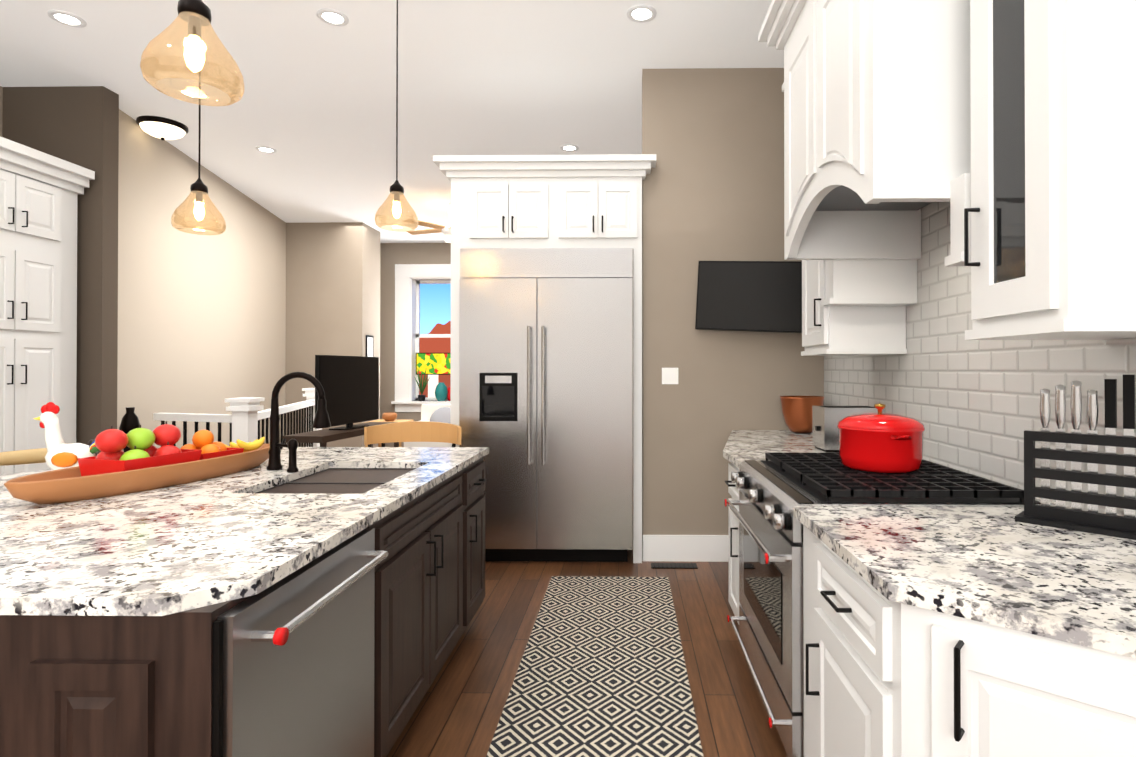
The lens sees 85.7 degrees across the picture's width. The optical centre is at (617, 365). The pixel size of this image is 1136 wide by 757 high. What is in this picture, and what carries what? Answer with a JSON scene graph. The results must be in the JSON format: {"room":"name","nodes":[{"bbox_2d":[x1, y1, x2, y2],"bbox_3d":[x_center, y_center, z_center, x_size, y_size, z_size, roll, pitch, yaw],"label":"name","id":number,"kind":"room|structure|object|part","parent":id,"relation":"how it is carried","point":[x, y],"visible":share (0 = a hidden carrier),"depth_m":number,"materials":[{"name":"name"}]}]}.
{"room":"kitchen","nodes":[
{"label":"kitchen","id":0,"kind":"room"},
{"bbox_2d":[0,86,2,136],"bbox_3d":[-4.716,-0.376,1.268,0.150,3.440,6.550,0,0,1],"label":"wall","id":1,"kind":"structure","parent":0,"point":[1,99],"depth_m":4.54,"materials":[{"name":"brown paint"}]},
{"bbox_2d":[2,86,118,454],"bbox_3d":[-5.208,-0.355,4.620,2.760,3.440,0.140,0,0,1],"label":"wall","id":2,"kind":"structure","parent":0,"point":[78,125],"depth_m":4.54,"materials":[{"name":"brown paint"}]},
{"bbox_2d":[117,109,285,451],"bbox_3d":[-4.440,-0.342,6.719,0.118,3.440,4.191,0,0,-11],"label":"wall","id":3,"kind":"structure","parent":0,"point":[201,324],"depth_m":6.06,"materials":[{"name":"beige paint"}]},
{"bbox_2d":[285,222,379,446],"bbox_3d":[-5.088,-0.328,9.084,2.860,3.440,0.630,0,0,1],"label":"wall","id":4,"kind":"structure","parent":0,"point":[332,288],"depth_m":8.76,"materials":[{"name":"beige paint"}]},
{"bbox_2d":[366,335,373,356],"bbox_3d":[-3.651,-0.248,8.976,0.015,0.380,0.240,0,0,1],"label":"picture frame","id":5,"kind":"object","parent":4,"relation":"attached to","point":[369,345],"visible":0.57,"depth_m":8.95,"materials":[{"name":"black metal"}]},
{"bbox_2d":[0,0,783,242],"bbox_3d":[-1.792,-2.127,4.358,9.600,0.100,13.000,0,0,1],"label":"ceiling","id":6,"kind":"structure","parent":0,"point":[314,107],"depth_m":4.39,"materials":[{"name":"white paint"}]},
{"bbox_2d":[48,10,86,27],"bbox_3d":[-3.303,-2.076,3.661,0.174,0.008,0.174,0,0,-8],"label":"recessed light","id":7,"kind":"object","parent":6,"relation":"in","point":[66,18],"depth_m":3.65,"materials":[{"name":"white"}]},
{"bbox_2d":[136,115,187,139],"bbox_3d":[-3.909,-2.000,5.240,0.360,0.140,0.360,0,0,1],"label":"flush ceiling light","id":8,"kind":"object","parent":6,"relation":"attached to","point":[162,128],"visible":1,"depth_m":5.15,"materials":[{"name":"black glass"}]},
{"bbox_2d":[140,0,243,105],"bbox_3d":[-1.095,-1.399,1.582,0.222,1.388,0.222,0,0,1],"label":"pendant light","id":9,"kind":"object","parent":6,"relation":"hanging from","point":[189,28],"visible":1,"depth_m":1.54,"materials":[{"name":"orange glass"}]},
{"bbox_2d":[171,70,225,234],"bbox_3d":[-2.044,-1.368,2.982,0.222,1.433,0.222,0,0,1],"label":"pendant light","id":10,"kind":"object","parent":6,"relation":"hanging from","point":[198,201],"visible":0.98,"depth_m":2.95,"materials":[{"name":"orange glass"}]},
{"bbox_2d":[255,146,276,152],"bbox_3d":[-3.369,-2.063,5.842,0.174,0.008,0.174,0,0,-8],"label":"recessed light","id":11,"kind":"object","parent":6,"relation":"in","point":[265,149],"depth_m":5.84,"materials":[{"name":"white"}]},
{"bbox_2d":[317,8,348,25],"bbox_3d":[-1.703,-2.076,3.646,0.174,0.008,0.174,0,0,-44],"label":"recessed light","id":12,"kind":"object","parent":6,"relation":"in","point":[333,17],"depth_m":3.64,"materials":[{"name":"white"}]},
{"bbox_2d":[375,0,417,231],"bbox_3d":[-1.189,-1.408,3.284,0.222,1.348,0.222,0,0,1],"label":"pendant light","id":13,"kind":"object","parent":6,"relation":"hanging from","point":[396,203],"visible":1,"depth_m":3.25,"materials":[{"name":"orange glass"}]},
{"bbox_2d":[406,203,450,242],"bbox_3d":[-2.136,-1.806,7.802,1.216,0.500,1.162,0,0,1],"label":"ceiling fan","id":14,"kind":"object","parent":6,"relation":"hanging from","point":[445,231],"visible":0.54,"depth_m":7.71,"materials":[{"name":"white"}]},
{"bbox_2d":[560,144,578,151],"bbox_3d":[-0.459,-2.063,5.797,0.174,0.008,0.174,0,0,-8],"label":"recessed light","id":15,"kind":"object","parent":6,"relation":"in","point":[567,147],"depth_m":5.78,"materials":[{"name":"white"}]},
{"bbox_2d":[627,4,656,22],"bbox_3d":[0.140,-2.077,3.607,0.174,0.008,0.174,0,0,-8],"label":"recessed light","id":16,"kind":"object","parent":6,"relation":"in","point":[641,13],"depth_m":3.60,"materials":[{"name":"white"}]},
{"bbox_2d":[380,243,450,446],"bbox_3d":[-2.406,-0.320,10.307,8.185,3.440,0.300,0,0,1],"label":"wall","id":17,"kind":"structure","parent":0,"point":[392,255],"depth_m":10.18,"materials":[{"name":"beige paint"}]},
{"bbox_2d":[391,264,450,411],"bbox_3d":[-3.065,-0.451,10.258,1.350,2.460,0.380,0,0,1],"label":"window","id":18,"kind":"structure","parent":17,"relation":"in","point":[408,277],"depth_m":10.15,"materials":[{"name":"white wood"}]},
{"bbox_2d":[415,368,429,400],"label":"potted plant","id":19,"kind":"object","parent":18,"relation":"on","point":[421,397],"depth_m":10.18,"materials":[{"name":"green plant"}]},
{"bbox_2d":[416,280,450,374],"bbox_3d":[-3.064,-0.640,10.295,0.690,1.600,0.020,0,0,1],"label":"stained glass","id":20,"kind":"object","parent":18,"relation":"hanging from","point":[435,363],"visible":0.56,"depth_m":10.29,"materials":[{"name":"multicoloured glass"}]},
{"bbox_2d":[435,382,450,400],"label":"vase","id":21,"kind":"object","parent":18,"relation":"on","point":[442,392],"depth_m":10.13,"materials":[{"name":"teal ceramic"}]},
{"bbox_2d":[387,549,787,756],"bbox_3d":[-1.769,1.422,5.836,9.600,0.100,16.000,0,0,1],"label":"floor","id":22,"kind":"structure","parent":0,"point":[458,710],"depth_m":2.74,"materials":[{"name":"brown wood"}]},
{"bbox_2d":[0,136,94,474],"bbox_3d":[-4.231,-0.036,3.661,0.735,2.790,1.655,0,0,1],"label":"pantry","id":23,"kind":"object","parent":22,"relation":"on","point":[40,191],"visible":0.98,"depth_m":4.13,"materials":[{"name":"white wood"}]},
{"bbox_2d":[0,439,96,465],"bbox_3d":[-2.662,0.866,2.858,0.436,0.977,0.444,0,0,36],"label":"stool","id":24,"kind":"object","parent":22,"relation":"on","point":[28,456],"visible":0.08,"depth_m":2.90,"materials":[{"name":"brown wood"}]},
{"bbox_2d":[153,388,321,446],"bbox_3d":[-3.422,0.825,6.241,1.020,1.100,2.750,0,0,1],"label":"stair railing","id":25,"kind":"object","parent":22,"relation":"on","point":[245,417],"visible":0.4,"depth_m":5.10,"materials":[{"name":"white wood"}]},
{"bbox_2d":[0,452,488,756],"bbox_3d":[-1.490,0.910,2.206,1.672,0.880,2.140,0,0,1],"label":"kitchen island","id":26,"kind":"object","parent":22,"relation":"on","point":[291,598],"depth_m":1.30,"materials":[{"name":"brown wood"}]},
{"bbox_2d":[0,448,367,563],"bbox_3d":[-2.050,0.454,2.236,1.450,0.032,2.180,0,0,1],"label":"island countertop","id":27,"kind":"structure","parent":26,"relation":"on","point":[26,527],"depth_m":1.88,"materials":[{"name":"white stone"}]},
{"bbox_2d":[33,402,99,469],"bbox_3d":[-1.980,0.286,2.247,0.276,0.303,0.114,0,0,1],"label":"rooster","id":28,"kind":"object","parent":27,"relation":"on","point":[61,453],"visible":0.77,"depth_m":2.21,"materials":[{"name":"white ceramic"}]},
{"bbox_2d":[119,407,139,451],"bbox_3d":[-3.865,0.851,4.832,0.220,1.031,0.214,0,0,1],"label":"vase","id":29,"kind":"object","parent":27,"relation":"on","point":[130,421],"visible":0.21,"depth_m":4.80,"materials":[{"name":"black ceramic"}]},
{"bbox_2d":[4,421,269,503],"bbox_3d":[-1.714,0.325,2.316,0.373,0.226,0.974,0,0,1],"label":"fruit tray","id":30,"kind":"object","parent":27,"relation":"on","point":[111,468],"visible":0.96,"depth_m":2.13,"materials":[{"name":"brown wood"}]},
{"bbox_2d":[0,448,487,607],"bbox_3d":[-1.020,0.454,2.220,0.610,0.032,2.180,0,0,1],"label":"island countertop","id":31,"kind":"structure","parent":26,"relation":"on","point":[212,553],"depth_m":1.45,"materials":[{"name":"white stone"}]},
{"bbox_2d":[252,464,419,491],"bbox_3d":[-1.092,0.570,2.430,0.452,0.222,0.692,0,0,1],"label":"sink","id":32,"kind":"object","parent":31,"relation":"in","point":[337,477],"depth_m":2.52,"materials":[{"name":"grey metal"}]},
{"bbox_2d":[282,355,398,446],"bbox_3d":[-2.786,0.640,6.332,0.400,1.470,1.500,0,0,8],"label":"tv console","id":33,"kind":"object","parent":22,"relation":"on","point":[350,384],"visible":0.46,"depth_m":6.21,"materials":[{"name":"brown wood"}]},
{"bbox_2d":[364,412,413,446],"bbox_3d":[-3.053,1.011,8.159,0.480,0.751,0.480,0,0,1],"label":"side table","id":34,"kind":"object","parent":22,"relation":"on","point":[389,416],"visible":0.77,"depth_m":8.09,"materials":[{"name":"brown wood"}]},
{"bbox_2d":[364,421,460,446],"bbox_3d":[-1.291,0.864,3.773,0.614,0.993,0.473,0,0,1],"label":"stool","id":35,"kind":"object","parent":22,"relation":"on","point":[416,431],"visible":0.23,"depth_m":3.96,"materials":[{"name":"brown wood"}]},
{"bbox_2d":[404,404,449,446],"bbox_3d":[-2.332,0.967,8.208,0.840,0.840,0.820,0,0,1],"label":"armchair","id":36,"kind":"object","parent":22,"relation":"on","point":[435,412],"visible":0.21,"depth_m":8.33,"materials":[{"name":"white fabric"}]},
{"bbox_2d":[433,154,655,562],"bbox_3d":[-0.492,-0.028,4.508,1.515,2.785,0.833,0,0,1],"label":"cabinet","id":37,"kind":"object","parent":22,"relation":"on","point":[546,336],"visible":0.96,"depth_m":4.16,"materials":[{"name":"white"}]},
{"bbox_2d":[486,576,702,756],"bbox_3d":[-0.070,1.348,2.664,0.744,0.008,2.470,0,0,1],"label":"rug","id":38,"kind":"object","parent":22,"relation":"on","point":[602,671],"visible":1,"depth_m":2.60,"materials":[{"name":"fabric"}]},
{"bbox_2d":[651,563,697,568],"bbox_3d":[0.380,1.358,4.133,0.310,0.008,0.100,0,0,1],"label":"floor vent","id":39,"kind":"object","parent":22,"relation":"in","point":[673,565],"visible":1,"depth_m":4.11,"materials":[{"name":"black metal"}]},
{"bbox_2d":[723,430,1135,756],"bbox_3d":[0.937,0.873,2.364,0.924,0.957,3.755,0,0,1],"label":"kitchen counter","id":40,"kind":"object","parent":22,"relation":"on","point":[928,609],"visible":0.96,"depth_m":1.37,"materials":[{"name":"white"}]},
{"bbox_2d":[780,396,823,432],"bbox_3d":[1.224,0.328,4.056,0.286,0.240,0.286,0,0,1],"label":"copper bowl","id":41,"kind":"object","parent":40,"relation":"on","point":[797,412],"visible":0.81,"depth_m":3.96,"materials":[{"name":"brown metal"}]},
{"bbox_2d":[812,406,885,451],"bbox_3d":[1.199,0.330,3.196,0.322,0.227,0.200,0,0,1],"label":"toaster","id":42,"kind":"object","parent":40,"relation":"on","point":[825,419],"visible":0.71,"depth_m":3.10,"materials":[{"name":"silver metal"}]},
{"bbox_2d":[837,403,924,472],"bbox_3d":[1.007,0.270,2.344,0.310,0.246,0.363,0,0,1],"label":"cooking pot","id":43,"kind":"object","parent":40,"relation":"on","point":[880,442],"visible":1,"depth_m":2.22,"materials":[{"name":"red metal"}]},
{"bbox_2d":[1015,375,1135,539],"bbox_3d":[1.250,0.229,1.611,0.090,0.409,0.330,0,0,-44],"label":"knife block","id":44,"kind":"object","parent":40,"relation":"on","point":[1110,522],"visible":1,"depth_m":1.62,"materials":[{"name":"black metal"}]},
{"bbox_2d":[642,68,823,559],"bbox_3d":[0.808,-0.357,4.331,1.270,3.440,0.150,0,0,1],"label":"wall","id":45,"kind":"structure","parent":0,"point":[713,181],"depth_m":4.26,"materials":[{"name":"beige paint"}]},
{"bbox_2d":[662,368,677,383],"bbox_3d":[0.364,0.075,4.256,0.115,0.115,0.008,0,0,1],"label":"electrical outlet plate","id":46,"kind":"object","parent":45,"relation":"attached to","point":[669,375],"visible":1,"depth_m":4.25,"materials":[{"name":"white plastic"}]},
{"bbox_2d":[643,535,728,561],"bbox_3d":[0.490,1.273,4.243,0.634,0.180,0.016,0,0,1],"label":"baseboard","id":47,"kind":"structure","parent":45,"relation":"attached to","point":[701,548],"depth_m":4.24,"materials":[{"name":"white wood"}]},
{"bbox_2d":[695,261,801,332],"bbox_3d":[0.935,-0.463,4.125,0.809,0.511,0.258,0,0,1],"label":"wall-mounted tv","id":48,"kind":"object","parent":45,"relation":"attached to","point":[760,296],"visible":0.85,"depth_m":4.11,"materials":[{"name":"black plastic"}]},
{"bbox_3d":[1.517,-0.357,4.295,0.150,3.440,13.000,0,0,1],"label":"wall","id":49,"kind":"structure","parent":0,"visible":0},
{"bbox_2d":[798,196,909,355],"bbox_3d":[1.216,-0.806,3.203,0.392,1.465,0.420,0,0,1],"label":"upper cabinet","id":50,"kind":"object","parent":49,"relation":"attached to","point":[854,251],"depth_m":2.87,"materials":[{"name":"white wood"}]},
{"bbox_2d":[778,0,957,195],"bbox_3d":[1.082,-1.177,2.357,0.634,0.735,0.960,0,0,1],"label":"upper cabinet","id":51,"kind":"object","parent":49,"relation":"attached to","point":[870,87],"depth_m":1.86,"materials":[{"name":"white wood"}]},
{"bbox_2d":[758,0,970,305],"bbox_3d":[1.038,-0.956,2.366,0.722,1.326,1.260,0,0,1],"label":"hood","id":52,"kind":"object","parent":51,"relation":"attached to","point":[877,93],"depth_m":2.03,"materials":[{"name":"white wood"}]},
{"bbox_2d":[824,202,1135,517],"bbox_3d":[1.402,-0.566,2.022,0.010,2.070,4.448,0,0,1],"label":"backsplash","id":53,"kind":"structure","parent":49,"relation":"attached to","point":[973,406],"depth_m":2.46,"materials":[{"name":"tile"}]},
{"bbox_2d":[958,0,1135,335],"bbox_3d":[1.191,-0.861,1.563,0.392,1.525,0.380,0,0,1],"label":"upper cabinet","id":54,"kind":"object","parent":49,"relation":"attached to","point":[1006,129],"depth_m":1.41,"materials":[{"name":"white wood"}]},
{"bbox_3d":[1.171,-0.849,1.554,0.431,1.550,0.398,0,0,1],"label":"glass","id":55,"kind":"part","parent":54,"relation":"part of","materials":[{"name":"white"}]},
{"label":"outside","id":56,"kind":"structure","parent":0,"visible":0},
{"bbox_2d":[419,284,450,396],"bbox_3d":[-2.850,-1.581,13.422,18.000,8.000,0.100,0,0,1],"label":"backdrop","id":57,"kind":"structure","parent":56,"point":[435,308],"depth_m":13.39,"materials":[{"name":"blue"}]}
]}

